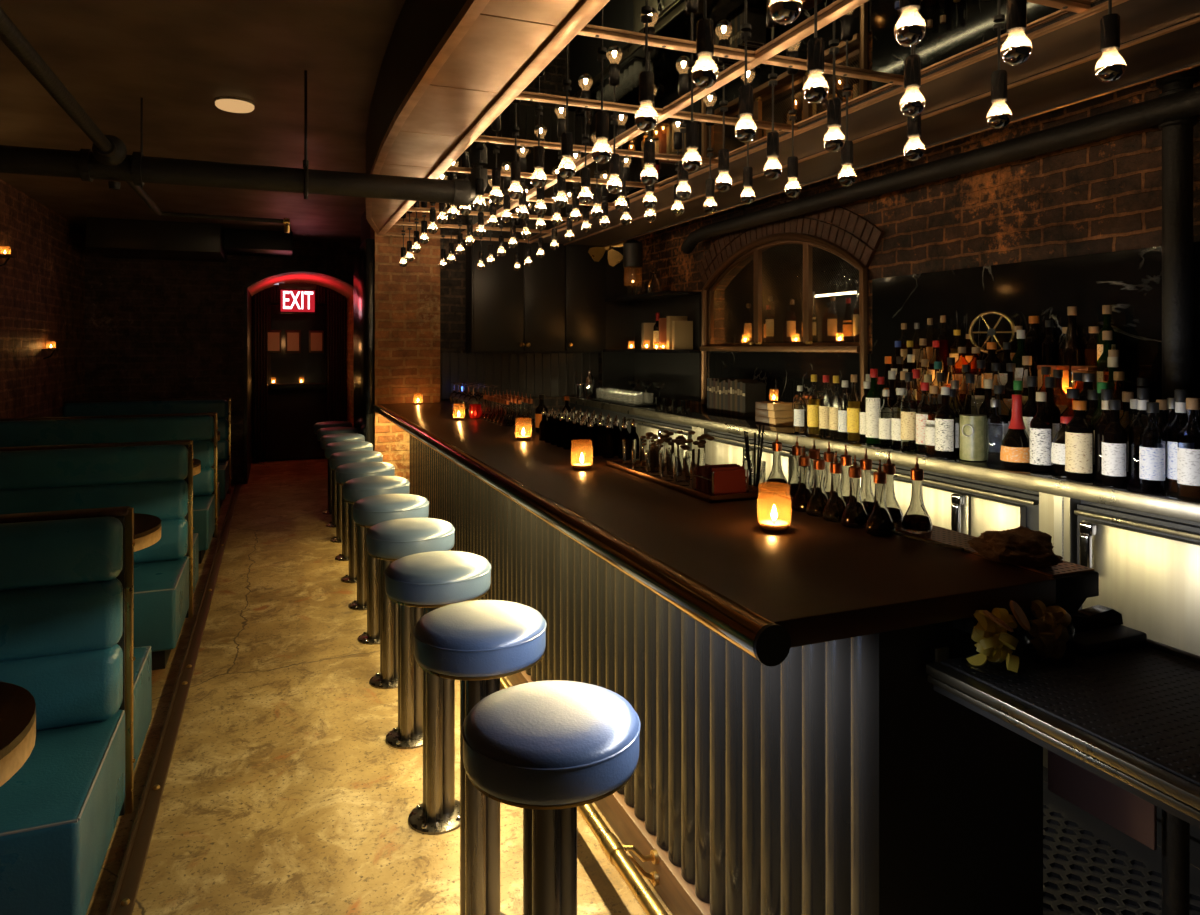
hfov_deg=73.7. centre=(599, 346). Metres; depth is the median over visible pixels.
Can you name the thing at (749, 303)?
bottle
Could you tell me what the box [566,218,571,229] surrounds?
socket
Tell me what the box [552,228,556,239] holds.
socket
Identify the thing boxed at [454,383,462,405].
wine glass
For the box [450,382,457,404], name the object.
wine glass
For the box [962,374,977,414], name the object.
bottle
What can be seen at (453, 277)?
wall
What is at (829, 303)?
bottle
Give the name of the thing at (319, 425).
bar stool
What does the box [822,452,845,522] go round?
flask
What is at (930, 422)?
bottle
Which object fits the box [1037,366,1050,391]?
bottle
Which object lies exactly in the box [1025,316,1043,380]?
bottle
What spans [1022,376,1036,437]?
bottle
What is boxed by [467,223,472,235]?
socket
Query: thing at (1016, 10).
socket
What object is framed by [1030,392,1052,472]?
bottle
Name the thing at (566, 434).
bottle
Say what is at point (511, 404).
flask
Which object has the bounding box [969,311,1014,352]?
wheel
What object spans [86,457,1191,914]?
floor
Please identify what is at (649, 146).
socket
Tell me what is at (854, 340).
bottle
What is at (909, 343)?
bottle
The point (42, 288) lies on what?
wall
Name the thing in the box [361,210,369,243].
wall
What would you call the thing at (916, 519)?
flask
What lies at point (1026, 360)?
bottle
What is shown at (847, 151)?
socket
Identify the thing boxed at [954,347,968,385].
bottle
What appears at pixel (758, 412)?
wooden box
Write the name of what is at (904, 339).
bottle
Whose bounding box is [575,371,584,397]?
utensil holder
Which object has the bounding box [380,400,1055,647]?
countertop
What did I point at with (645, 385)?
coupe glass
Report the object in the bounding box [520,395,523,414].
flask
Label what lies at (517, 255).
socket
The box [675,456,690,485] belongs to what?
glass tumbler
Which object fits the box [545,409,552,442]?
bottle
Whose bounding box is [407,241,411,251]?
socket
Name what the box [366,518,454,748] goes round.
bar stool
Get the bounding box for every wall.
[0,179,84,418]
[85,230,360,483]
[248,290,252,478]
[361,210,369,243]
[440,238,611,416]
[627,66,1199,404]
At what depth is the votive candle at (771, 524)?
1.96 m
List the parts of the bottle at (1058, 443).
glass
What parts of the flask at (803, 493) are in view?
glass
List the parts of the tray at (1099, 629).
handle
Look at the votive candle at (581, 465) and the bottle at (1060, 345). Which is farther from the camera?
the bottle at (1060, 345)
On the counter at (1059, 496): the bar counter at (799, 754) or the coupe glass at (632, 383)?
the coupe glass at (632, 383)
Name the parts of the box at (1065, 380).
lid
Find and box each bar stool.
[314,421,351,513]
[317,427,357,526]
[320,433,364,542]
[324,441,372,560]
[329,450,382,582]
[335,462,394,609]
[343,476,409,644]
[352,494,428,688]
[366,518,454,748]
[384,551,490,834]
[413,600,545,914]
[462,680,639,914]
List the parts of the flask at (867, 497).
glass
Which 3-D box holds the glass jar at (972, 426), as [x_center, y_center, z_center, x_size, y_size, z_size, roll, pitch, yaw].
[1.436,0.319,3.083,0.103,0.238,0.100,0,0,-22]
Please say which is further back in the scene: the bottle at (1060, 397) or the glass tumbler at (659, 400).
the glass tumbler at (659, 400)
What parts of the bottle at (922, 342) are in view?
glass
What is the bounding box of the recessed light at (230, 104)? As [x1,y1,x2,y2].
[215,96,254,112]
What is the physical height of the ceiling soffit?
0.669 m
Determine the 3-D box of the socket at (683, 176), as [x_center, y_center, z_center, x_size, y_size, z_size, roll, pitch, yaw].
[0.323,-0.681,3.092,0.039,0.079,0.039,0,0,-22]
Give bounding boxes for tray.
[592,398,655,406]
[606,460,772,502]
[863,526,963,550]
[1066,605,1146,656]
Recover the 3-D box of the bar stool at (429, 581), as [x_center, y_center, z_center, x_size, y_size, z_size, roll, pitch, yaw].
[-0.515,1.089,2.553,0.334,0.821,0.334,0,0,-22]
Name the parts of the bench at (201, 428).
rail, seat, seat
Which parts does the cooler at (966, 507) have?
door, handle, door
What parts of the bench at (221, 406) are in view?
rail, seat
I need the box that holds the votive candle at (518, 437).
[515,418,531,438]
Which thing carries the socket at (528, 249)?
attached to the pendant bulb
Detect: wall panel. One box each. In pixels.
[702,352,871,404]
[872,242,1199,424]
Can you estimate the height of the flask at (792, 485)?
0.178 m
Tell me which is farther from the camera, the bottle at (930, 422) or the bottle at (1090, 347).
the bottle at (930, 422)
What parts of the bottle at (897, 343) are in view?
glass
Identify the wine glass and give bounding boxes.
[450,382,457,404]
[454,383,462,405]
[458,384,466,407]
[463,385,471,408]
[468,386,477,407]
[474,385,481,401]
[478,386,487,409]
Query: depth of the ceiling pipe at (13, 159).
3.36 m
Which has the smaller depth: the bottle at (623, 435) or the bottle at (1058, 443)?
the bottle at (1058, 443)
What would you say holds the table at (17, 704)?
on the floor
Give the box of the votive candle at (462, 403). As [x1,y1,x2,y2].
[452,403,464,418]
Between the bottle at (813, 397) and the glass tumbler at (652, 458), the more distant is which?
the bottle at (813, 397)
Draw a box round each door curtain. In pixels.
[253,288,267,461]
[326,287,344,458]
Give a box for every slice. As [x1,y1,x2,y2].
[983,610,1013,631]
[1009,600,1029,630]
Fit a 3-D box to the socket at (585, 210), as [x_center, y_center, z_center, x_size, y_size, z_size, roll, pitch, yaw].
[-0.084,-0.806,4.870,0.039,0.079,0.039,0,0,-22]
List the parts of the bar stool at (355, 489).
seat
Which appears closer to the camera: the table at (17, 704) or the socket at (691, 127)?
the table at (17, 704)
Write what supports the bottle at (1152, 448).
on the counter at (1059, 496)
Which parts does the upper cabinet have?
door, door, door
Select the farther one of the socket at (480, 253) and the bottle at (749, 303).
the socket at (480, 253)
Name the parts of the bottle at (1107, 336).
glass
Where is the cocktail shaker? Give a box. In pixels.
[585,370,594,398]
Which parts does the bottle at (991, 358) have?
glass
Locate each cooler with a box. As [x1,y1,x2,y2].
[622,415,691,455]
[705,432,792,480]
[805,451,1038,536]
[1074,504,1199,839]
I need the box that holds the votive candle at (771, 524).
[757,487,790,532]
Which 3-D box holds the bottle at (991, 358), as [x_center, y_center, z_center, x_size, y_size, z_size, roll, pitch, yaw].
[1.659,0.110,3.388,0.074,0.260,0.074,0,0,-22]
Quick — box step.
[944,377,1158,401]
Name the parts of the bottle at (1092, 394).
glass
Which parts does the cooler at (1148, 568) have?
handle, door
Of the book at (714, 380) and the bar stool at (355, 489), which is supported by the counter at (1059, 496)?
the book at (714, 380)
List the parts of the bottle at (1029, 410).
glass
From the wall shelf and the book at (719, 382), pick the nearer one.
the book at (719, 382)
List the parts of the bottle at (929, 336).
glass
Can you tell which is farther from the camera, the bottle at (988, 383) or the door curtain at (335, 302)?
the door curtain at (335, 302)
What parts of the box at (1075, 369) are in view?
lid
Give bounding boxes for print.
[268,332,278,350]
[287,333,298,350]
[311,333,321,350]
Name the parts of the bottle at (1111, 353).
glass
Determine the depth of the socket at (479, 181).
3.69 m
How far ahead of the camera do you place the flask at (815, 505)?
2.14 m
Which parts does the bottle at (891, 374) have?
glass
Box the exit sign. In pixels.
[279,283,315,312]
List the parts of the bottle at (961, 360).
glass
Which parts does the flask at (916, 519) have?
glass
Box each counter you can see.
[373,400,1098,914]
[562,394,1199,868]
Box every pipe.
[0,7,289,232]
[0,70,486,205]
[681,86,1199,253]
[1156,66,1198,420]
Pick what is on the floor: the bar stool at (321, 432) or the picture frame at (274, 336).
the bar stool at (321, 432)
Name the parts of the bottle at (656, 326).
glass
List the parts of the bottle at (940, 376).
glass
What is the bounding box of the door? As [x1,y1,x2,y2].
[268,300,325,459]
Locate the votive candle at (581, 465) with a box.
[571,439,592,469]
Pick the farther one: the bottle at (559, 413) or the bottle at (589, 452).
the bottle at (559, 413)
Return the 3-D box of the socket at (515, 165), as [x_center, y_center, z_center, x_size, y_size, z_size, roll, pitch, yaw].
[-0.332,-0.692,3.151,0.039,0.079,0.039,0,0,-22]
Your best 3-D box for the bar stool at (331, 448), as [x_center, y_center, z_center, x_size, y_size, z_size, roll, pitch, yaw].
[-1.788,1.089,5.695,0.334,0.821,0.334,0,0,-22]
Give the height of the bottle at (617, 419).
0.156 m
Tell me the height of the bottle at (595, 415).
0.156 m
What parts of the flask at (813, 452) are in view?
glass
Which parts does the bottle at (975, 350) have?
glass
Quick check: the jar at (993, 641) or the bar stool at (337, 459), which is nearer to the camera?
the jar at (993, 641)
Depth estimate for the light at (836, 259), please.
5.58 m
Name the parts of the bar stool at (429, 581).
seat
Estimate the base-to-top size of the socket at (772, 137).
0.079 m
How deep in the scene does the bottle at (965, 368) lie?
3.38 m
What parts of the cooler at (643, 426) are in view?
door, door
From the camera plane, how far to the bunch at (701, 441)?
2.67 m
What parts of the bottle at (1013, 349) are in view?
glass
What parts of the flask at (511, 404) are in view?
glass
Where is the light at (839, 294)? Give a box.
[780,291,856,300]
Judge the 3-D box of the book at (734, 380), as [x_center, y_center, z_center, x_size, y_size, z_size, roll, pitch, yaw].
[0.917,0.328,5.190,0.154,0.221,0.022,0,0,-22]
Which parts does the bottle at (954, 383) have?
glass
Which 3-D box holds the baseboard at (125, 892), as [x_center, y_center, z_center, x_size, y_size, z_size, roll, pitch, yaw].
[-2.185,1.478,4.391,0.050,0.045,9.380,0,0,-22]
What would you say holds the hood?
attached to the hanging lantern
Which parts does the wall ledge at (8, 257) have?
plate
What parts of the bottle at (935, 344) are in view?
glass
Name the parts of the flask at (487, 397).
glass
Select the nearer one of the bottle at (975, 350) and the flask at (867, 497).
the flask at (867, 497)
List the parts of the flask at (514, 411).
glass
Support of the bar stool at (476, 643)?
on the floor
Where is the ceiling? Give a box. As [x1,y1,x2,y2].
[0,0,405,242]
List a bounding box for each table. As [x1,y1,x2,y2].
[0,682,35,786]
[134,513,160,551]
[193,458,200,475]
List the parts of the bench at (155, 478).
rail, seat, seat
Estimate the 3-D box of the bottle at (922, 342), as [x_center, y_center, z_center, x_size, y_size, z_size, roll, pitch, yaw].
[1.525,0.100,3.777,0.065,0.280,0.065,0,0,-22]
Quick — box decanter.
[647,268,661,292]
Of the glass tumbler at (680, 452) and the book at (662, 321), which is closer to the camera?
the glass tumbler at (680, 452)
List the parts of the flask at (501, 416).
glass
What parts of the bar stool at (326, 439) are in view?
seat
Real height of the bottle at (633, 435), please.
0.156 m
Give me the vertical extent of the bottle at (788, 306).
0.260 m
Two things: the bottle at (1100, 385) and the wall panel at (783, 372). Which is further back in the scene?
the wall panel at (783, 372)
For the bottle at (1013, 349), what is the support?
on the step
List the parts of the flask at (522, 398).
glass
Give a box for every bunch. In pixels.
[640,430,670,445]
[642,436,662,451]
[656,430,685,449]
[676,431,713,452]
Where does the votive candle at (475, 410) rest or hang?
on the bar counter at (799, 754)
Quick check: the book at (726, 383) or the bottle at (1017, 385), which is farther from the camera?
the book at (726, 383)
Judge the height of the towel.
0.069 m
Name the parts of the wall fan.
blade, blade, blade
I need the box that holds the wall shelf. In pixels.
[602,246,700,401]
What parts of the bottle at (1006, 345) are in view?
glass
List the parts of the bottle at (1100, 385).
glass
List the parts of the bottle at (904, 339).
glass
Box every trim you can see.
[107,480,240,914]
[244,268,353,483]
[354,238,373,450]
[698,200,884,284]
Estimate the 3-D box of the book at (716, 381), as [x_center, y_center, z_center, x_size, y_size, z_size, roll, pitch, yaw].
[0.846,0.334,5.363,0.154,0.207,0.023,0,0,-22]
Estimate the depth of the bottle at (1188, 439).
2.31 m
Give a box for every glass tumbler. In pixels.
[622,439,635,467]
[627,284,632,295]
[631,449,646,471]
[636,282,641,294]
[640,437,651,449]
[645,449,662,475]
[649,444,664,451]
[656,397,662,406]
[659,452,674,480]
[664,398,670,407]
[666,447,683,473]
[672,399,679,409]
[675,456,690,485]
[681,400,688,410]
[685,451,704,479]
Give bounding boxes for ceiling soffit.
[366,0,1199,246]
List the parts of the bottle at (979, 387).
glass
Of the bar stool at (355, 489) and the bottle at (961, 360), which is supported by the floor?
the bar stool at (355, 489)
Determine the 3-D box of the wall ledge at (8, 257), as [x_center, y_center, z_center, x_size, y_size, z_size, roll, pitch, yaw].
[-4.186,-0.598,5.620,0.100,0.088,0.120,0,0,-22]
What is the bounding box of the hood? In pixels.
[623,240,642,267]
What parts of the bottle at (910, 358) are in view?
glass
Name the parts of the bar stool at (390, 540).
seat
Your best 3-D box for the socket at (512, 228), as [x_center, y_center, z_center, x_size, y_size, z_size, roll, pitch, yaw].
[-0.578,-0.766,5.317,0.039,0.079,0.039,0,0,-22]
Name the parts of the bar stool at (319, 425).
seat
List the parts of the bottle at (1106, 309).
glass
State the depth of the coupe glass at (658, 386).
6.14 m
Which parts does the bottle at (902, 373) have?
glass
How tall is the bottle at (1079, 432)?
0.260 m
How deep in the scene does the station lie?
1.36 m
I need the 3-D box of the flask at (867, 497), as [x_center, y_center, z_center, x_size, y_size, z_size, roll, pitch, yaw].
[0.705,0.358,2.121,0.071,0.178,0.071,0,0,-22]
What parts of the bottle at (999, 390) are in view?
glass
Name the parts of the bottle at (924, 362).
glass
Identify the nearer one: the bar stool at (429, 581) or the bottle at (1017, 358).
the bar stool at (429, 581)
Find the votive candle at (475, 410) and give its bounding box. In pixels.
[469,404,481,418]
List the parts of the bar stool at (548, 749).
seat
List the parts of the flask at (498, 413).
glass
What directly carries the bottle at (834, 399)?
on the counter at (1059, 496)
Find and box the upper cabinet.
[466,240,605,352]
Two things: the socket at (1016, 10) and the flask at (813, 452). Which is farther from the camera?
the flask at (813, 452)
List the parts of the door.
glazed panel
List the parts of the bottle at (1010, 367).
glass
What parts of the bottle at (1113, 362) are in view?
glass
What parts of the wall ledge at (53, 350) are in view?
plate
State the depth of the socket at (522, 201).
4.08 m
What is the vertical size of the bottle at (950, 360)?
0.300 m
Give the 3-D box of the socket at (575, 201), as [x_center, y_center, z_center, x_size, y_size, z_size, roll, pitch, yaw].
[-0.128,-0.766,4.205,0.039,0.079,0.039,0,0,-22]
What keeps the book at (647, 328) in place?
on the wall shelf
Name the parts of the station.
hanging plate, leg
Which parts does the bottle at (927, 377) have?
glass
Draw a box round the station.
[926,639,1199,914]
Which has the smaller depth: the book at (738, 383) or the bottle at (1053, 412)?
the bottle at (1053, 412)
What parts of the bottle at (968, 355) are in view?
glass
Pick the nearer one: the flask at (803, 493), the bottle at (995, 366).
the flask at (803, 493)
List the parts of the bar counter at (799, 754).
rail, baseboard, panel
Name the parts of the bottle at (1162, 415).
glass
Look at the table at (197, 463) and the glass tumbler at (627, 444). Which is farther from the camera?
the table at (197, 463)
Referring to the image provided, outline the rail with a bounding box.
[500,677,667,914]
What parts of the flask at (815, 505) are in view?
glass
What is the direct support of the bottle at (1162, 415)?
on the counter at (1059, 496)
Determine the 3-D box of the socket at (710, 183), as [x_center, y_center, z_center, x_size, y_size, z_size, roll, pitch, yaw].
[0.479,-0.692,3.479,0.039,0.079,0.039,0,0,-22]
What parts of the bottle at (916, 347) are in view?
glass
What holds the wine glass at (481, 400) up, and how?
on the bar counter at (799, 754)
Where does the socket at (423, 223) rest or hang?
attached to the pendant bulb
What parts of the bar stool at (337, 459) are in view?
seat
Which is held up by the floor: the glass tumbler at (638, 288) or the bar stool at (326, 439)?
the bar stool at (326, 439)
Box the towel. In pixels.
[967,526,1062,568]
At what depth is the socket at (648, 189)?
3.36 m
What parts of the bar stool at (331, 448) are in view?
seat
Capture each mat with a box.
[639,446,1093,576]
[1043,781,1199,914]
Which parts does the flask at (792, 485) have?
glass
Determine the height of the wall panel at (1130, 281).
0.810 m
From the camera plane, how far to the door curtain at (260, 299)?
10.31 m
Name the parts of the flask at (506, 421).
glass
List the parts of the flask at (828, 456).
glass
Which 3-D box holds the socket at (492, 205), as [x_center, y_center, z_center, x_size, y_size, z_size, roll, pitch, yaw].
[-0.622,-0.806,4.652,0.039,0.079,0.039,0,0,-22]
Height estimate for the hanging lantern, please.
0.700 m
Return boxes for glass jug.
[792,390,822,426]
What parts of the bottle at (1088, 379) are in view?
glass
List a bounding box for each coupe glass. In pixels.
[628,380,638,399]
[640,382,651,401]
[653,383,664,403]
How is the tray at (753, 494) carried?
on the bar counter at (799, 754)
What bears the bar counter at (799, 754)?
on the floor
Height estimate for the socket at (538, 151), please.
0.079 m
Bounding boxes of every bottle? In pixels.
[535,394,547,432]
[539,408,546,440]
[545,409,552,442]
[551,407,554,421]
[551,411,558,444]
[557,409,560,424]
[557,412,565,446]
[562,396,570,413]
[563,410,567,425]
[563,414,571,449]
[570,411,573,428]
[570,415,578,451]
[576,413,580,430]
[577,417,586,454]
[584,414,587,432]
[585,419,595,456]
[591,416,596,434]
[593,411,596,427]
[595,418,604,455]
[600,412,604,429]
[603,416,611,433]
[603,419,613,457]
[611,418,619,455]
[612,415,620,433]
[618,420,628,458]
[620,417,629,435]
[629,418,638,448]
[653,313,659,348]
[744,303,752,342]
[764,305,768,342]
[766,296,774,342]
[783,306,789,342]
[787,300,796,342]
[794,385,805,432]
[807,375,819,434]
[812,292,817,341]
[819,375,830,436]
[822,303,829,341]
[827,296,837,341]
[829,376,840,438]
[838,380,847,439]
[843,298,852,341]
[847,374,860,441]
[853,287,859,341]
[860,381,869,442]
[862,374,870,399]
[866,369,881,444]
[878,377,883,405]
[879,390,891,446]
[883,356,890,389]
[888,371,896,408]
[891,341,903,373]
[891,388,905,448]
[895,357,902,389]
[899,323,908,359]
[900,371,907,387]
[901,372,916,450]
[903,341,916,370]
[907,355,914,389]
[912,323,920,365]
[912,369,921,405]
[916,382,929,452]
[917,338,928,379]
[919,359,928,393]
[920,374,931,401]
[925,318,934,360]
[925,386,938,454]
[928,340,942,381]
[931,362,944,386]
[935,387,954,457]
[937,315,948,376]
[937,373,944,407]
[945,357,955,388]
[949,330,962,361]
[949,389,959,456]
[951,380,962,414]
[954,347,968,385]
[958,365,969,405]
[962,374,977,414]
[964,334,974,361]
[968,347,979,389]
[974,360,984,414]
[979,379,992,417]
[984,342,1000,378]
[986,399,1003,463]
[989,385,1008,436]
[992,363,1001,398]
[1000,342,1011,385]
[1000,394,1029,469]
[1004,363,1015,409]
[1008,381,1023,428]
[1010,326,1021,359]
[1012,330,1027,380]
[1022,356,1031,404]
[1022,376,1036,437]
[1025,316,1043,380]
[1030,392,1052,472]
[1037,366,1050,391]
[1041,320,1057,364]
[1045,377,1060,438]
[1051,416,1072,475]
[1053,370,1066,412]
[1057,327,1066,364]
[1060,389,1079,428]
[1062,306,1082,382]
[1065,400,1093,480]
[1067,373,1082,405]
[1078,373,1094,410]
[1083,326,1098,365]
[1086,390,1097,422]
[1091,382,1107,477]
[1095,389,1112,481]
[1097,305,1116,360]
[1097,331,1112,381]
[1102,400,1126,486]
[1103,350,1124,390]
[1107,357,1118,392]
[1113,372,1124,417]
[1120,391,1133,428]
[1125,399,1137,482]
[1128,388,1149,487]
[1136,378,1150,401]
[1139,402,1165,492]
[1156,399,1167,429]
[1162,398,1175,488]
[1167,389,1187,493]
[1177,398,1199,499]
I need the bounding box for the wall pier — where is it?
[370,225,439,480]
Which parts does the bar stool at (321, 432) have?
seat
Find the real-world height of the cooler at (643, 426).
0.885 m
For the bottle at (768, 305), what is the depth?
5.91 m
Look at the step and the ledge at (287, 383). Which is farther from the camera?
the ledge at (287, 383)
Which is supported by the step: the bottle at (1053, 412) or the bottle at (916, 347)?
the bottle at (916, 347)
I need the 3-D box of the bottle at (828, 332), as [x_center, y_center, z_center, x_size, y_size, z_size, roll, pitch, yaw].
[1.502,-0.180,5.161,0.069,0.300,0.069,0,0,-22]
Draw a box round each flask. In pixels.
[480,390,487,418]
[483,391,490,419]
[486,392,493,421]
[490,393,497,422]
[493,393,501,423]
[497,394,505,424]
[501,395,512,426]
[508,396,512,415]
[511,395,516,420]
[513,398,524,425]
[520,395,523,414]
[522,396,528,420]
[525,394,534,424]
[765,433,787,491]
[785,436,801,496]
[791,446,811,511]
[805,448,827,516]
[809,439,817,491]
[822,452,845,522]
[824,442,833,497]
[840,445,851,504]
[840,455,868,528]
[860,448,873,515]
[865,460,895,536]
[883,452,903,524]
[902,457,932,532]
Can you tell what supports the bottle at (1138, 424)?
on the counter at (1059, 496)
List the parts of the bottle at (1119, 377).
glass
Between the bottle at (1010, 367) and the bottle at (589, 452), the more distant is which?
the bottle at (589, 452)
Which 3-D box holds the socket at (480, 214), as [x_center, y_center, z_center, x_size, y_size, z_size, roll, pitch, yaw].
[-0.734,-0.791,4.930,0.039,0.079,0.039,0,0,-22]
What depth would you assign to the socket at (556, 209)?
4.47 m
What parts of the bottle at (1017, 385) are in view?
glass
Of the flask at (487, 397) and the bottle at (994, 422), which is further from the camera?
the flask at (487, 397)
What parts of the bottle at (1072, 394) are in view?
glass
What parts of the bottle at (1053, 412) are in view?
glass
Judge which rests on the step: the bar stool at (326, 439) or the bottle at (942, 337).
the bottle at (942, 337)
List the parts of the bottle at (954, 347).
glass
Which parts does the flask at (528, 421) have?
glass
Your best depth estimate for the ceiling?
3.74 m
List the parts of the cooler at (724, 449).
door, door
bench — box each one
[0,413,219,563]
[0,440,198,669]
[0,506,151,914]
[63,398,231,507]
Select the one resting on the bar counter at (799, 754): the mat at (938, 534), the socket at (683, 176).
the mat at (938, 534)
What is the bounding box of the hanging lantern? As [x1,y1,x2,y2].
[623,238,642,285]
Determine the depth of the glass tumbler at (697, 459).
2.66 m
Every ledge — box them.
[0,255,14,265]
[42,349,58,358]
[269,383,325,385]
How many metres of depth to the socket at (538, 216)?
4.75 m
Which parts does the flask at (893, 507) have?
glass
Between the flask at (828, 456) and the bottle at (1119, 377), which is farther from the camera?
the bottle at (1119, 377)
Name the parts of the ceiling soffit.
bronze panel, bronze panel, bronze panel, pendant bulb, bronze panel, pendant bulb, pendant bulb, panel, bronze panel, pendant bulb, pendant bulb, pendant bulb, pendant bulb, bronze panel, pendant bulb, pendant bulb, pendant bulb, pendant bulb, pendant bulb, pendant bulb, lamp shade, pendant bulb, pendant bulb, pendant bulb, pendant bulb, bronze panel, pendant bulb, rod, lamp shade, pendant bulb, pendant bulb, pendant bulb, pendant bulb, lamp shade, rod, pendant bulb, pendant bulb, pendant bulb, pendant bulb, bronze panel, pendant bulb, rod, lamp shade, pendant bulb, lamp shade, pendant bulb, pendant bulb, pendant bulb, pendant bulb, pendant bulb, lamp shade, pendant bulb, rod, lamp shade, pendant bulb, pendant bulb, lamp shade, pendant bulb, lamp shade, pendant bulb, pendant bulb, lamp shade, pendant bulb, rod, lamp shade, pendant bulb, pendant bulb, lamp shade, rod, pendant bulb, lamp shade, pendant bulb, pendant bulb, rod, lamp shade, pendant bulb, rod, lamp shade, pendant bulb, pendant bulb, lamp shade, pendant bulb, lamp shade, pendant bulb, lamp shade, pendant bulb, rod, lamp shade, pendant bulb, rod, lamp shade, pendant bulb, rod, lamp shade, pendant bulb, lamp shade, rod, pendant bulb, rod, lamp shade, pendant bulb, lamp shade, rod, pendant bulb, rod, lamp shade, ceiling canopy, pendant bulb, pendant bulb, lamp shade, rod, pendant bulb, rod, lamp shade, pendant bulb, rod, lamp shade, rod, pendant bulb, lamp shade, pendant bulb, lamp shade, pendant bulb, rod, lamp shade, pendant bulb, lamp shade, pendant bulb, lamp shade, rod, pendant bulb, lamp shade, rod, lamp shade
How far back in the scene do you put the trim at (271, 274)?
8.78 m
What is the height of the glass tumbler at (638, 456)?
0.075 m
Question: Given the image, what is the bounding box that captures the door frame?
[345,294,353,426]
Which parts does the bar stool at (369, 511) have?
seat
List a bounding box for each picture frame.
[268,330,280,352]
[285,330,300,352]
[309,330,323,352]
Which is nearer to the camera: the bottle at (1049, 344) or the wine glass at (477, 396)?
the bottle at (1049, 344)
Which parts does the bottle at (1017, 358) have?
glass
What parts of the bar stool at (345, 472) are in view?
seat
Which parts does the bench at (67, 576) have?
seat, rail, seat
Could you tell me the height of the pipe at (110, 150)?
0.570 m
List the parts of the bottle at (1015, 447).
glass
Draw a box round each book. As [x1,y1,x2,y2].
[642,323,654,348]
[659,318,666,349]
[667,316,686,349]
[672,321,692,349]
[707,378,708,411]
[709,378,716,411]
[712,380,712,411]
[713,378,734,412]
[715,381,716,412]
[717,379,727,412]
[719,382,720,412]
[721,381,722,413]
[723,380,727,413]
[725,382,727,413]
[728,379,747,414]
[730,380,734,414]
[732,381,734,414]
[735,379,757,415]
[737,382,739,415]
[740,381,762,416]
[743,383,765,416]
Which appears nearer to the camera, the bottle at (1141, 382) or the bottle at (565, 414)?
the bottle at (1141, 382)
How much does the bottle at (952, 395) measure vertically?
0.270 m
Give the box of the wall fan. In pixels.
[588,240,626,265]
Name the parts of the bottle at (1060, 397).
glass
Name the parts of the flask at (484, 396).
glass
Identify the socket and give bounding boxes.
[401,247,405,257]
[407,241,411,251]
[414,231,418,242]
[421,220,426,232]
[429,209,435,222]
[439,203,445,211]
[441,249,445,259]
[448,243,453,253]
[457,233,462,244]
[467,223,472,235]
[476,178,483,195]
[478,212,483,224]
[478,251,482,260]
[488,245,492,255]
[490,202,495,215]
[492,168,500,186]
[498,235,503,246]
[503,195,509,209]
[510,226,515,237]
[511,161,520,181]
[515,252,519,262]
[519,189,525,204]
[523,215,528,227]
[526,246,530,256]
[533,146,543,168]
[536,186,544,199]
[537,205,543,217]
[538,237,543,248]
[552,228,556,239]
[554,199,560,212]
[557,174,565,191]
[561,132,572,157]
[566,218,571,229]
[572,193,578,208]
[581,167,589,187]
[583,208,588,220]
[593,188,600,203]
[595,111,608,139]
[602,202,607,215]
[609,153,619,175]
[617,179,625,196]
[623,197,629,212]
[639,71,653,104]
[644,141,654,165]
[645,173,654,192]
[646,193,653,200]
[674,184,681,200]
[678,160,688,181]
[686,122,697,149]
[696,18,713,57]
[706,179,714,197]
[718,149,728,171]
[739,85,752,116]
[743,166,752,186]
[767,132,778,157]
[787,156,797,178]
[807,37,823,74]
[827,98,840,127]
[841,141,852,165]
[899,0,919,12]
[904,54,920,89]
[907,114,920,137]
[991,70,1006,102]
[1006,0,1026,33]
[1100,13,1119,52]
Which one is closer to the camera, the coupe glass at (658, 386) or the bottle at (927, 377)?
the bottle at (927, 377)
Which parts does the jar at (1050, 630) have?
glass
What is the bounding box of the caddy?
[692,464,748,495]
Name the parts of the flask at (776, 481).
glass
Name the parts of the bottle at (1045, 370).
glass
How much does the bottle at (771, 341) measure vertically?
0.340 m
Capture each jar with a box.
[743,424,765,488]
[959,406,986,460]
[959,608,1029,679]
[1017,600,1074,664]
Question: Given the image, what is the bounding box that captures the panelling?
[440,353,598,398]
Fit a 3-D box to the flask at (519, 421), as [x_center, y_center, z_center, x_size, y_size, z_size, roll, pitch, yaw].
[-0.466,0.362,4.601,0.071,0.178,0.071,0,0,-22]
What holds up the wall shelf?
attached to the wall at (1103, 195)
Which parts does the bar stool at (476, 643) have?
seat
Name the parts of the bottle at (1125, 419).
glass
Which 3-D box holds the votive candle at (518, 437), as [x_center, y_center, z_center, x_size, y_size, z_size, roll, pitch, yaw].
[-0.372,0.399,3.880,0.083,0.105,0.083,0,0,-22]
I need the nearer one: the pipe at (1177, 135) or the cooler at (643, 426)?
the pipe at (1177, 135)
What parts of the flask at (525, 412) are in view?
glass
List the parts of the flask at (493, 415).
glass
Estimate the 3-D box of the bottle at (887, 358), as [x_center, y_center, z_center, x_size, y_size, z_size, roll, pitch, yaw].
[1.378,0.195,3.829,0.063,0.300,0.063,0,0,-22]
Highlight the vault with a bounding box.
[248,273,353,297]
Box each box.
[86,217,225,261]
[224,228,292,257]
[755,401,792,410]
[755,409,793,417]
[755,416,793,425]
[1037,365,1068,393]
[1071,366,1096,389]
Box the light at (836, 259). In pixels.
[778,259,846,269]
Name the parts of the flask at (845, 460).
glass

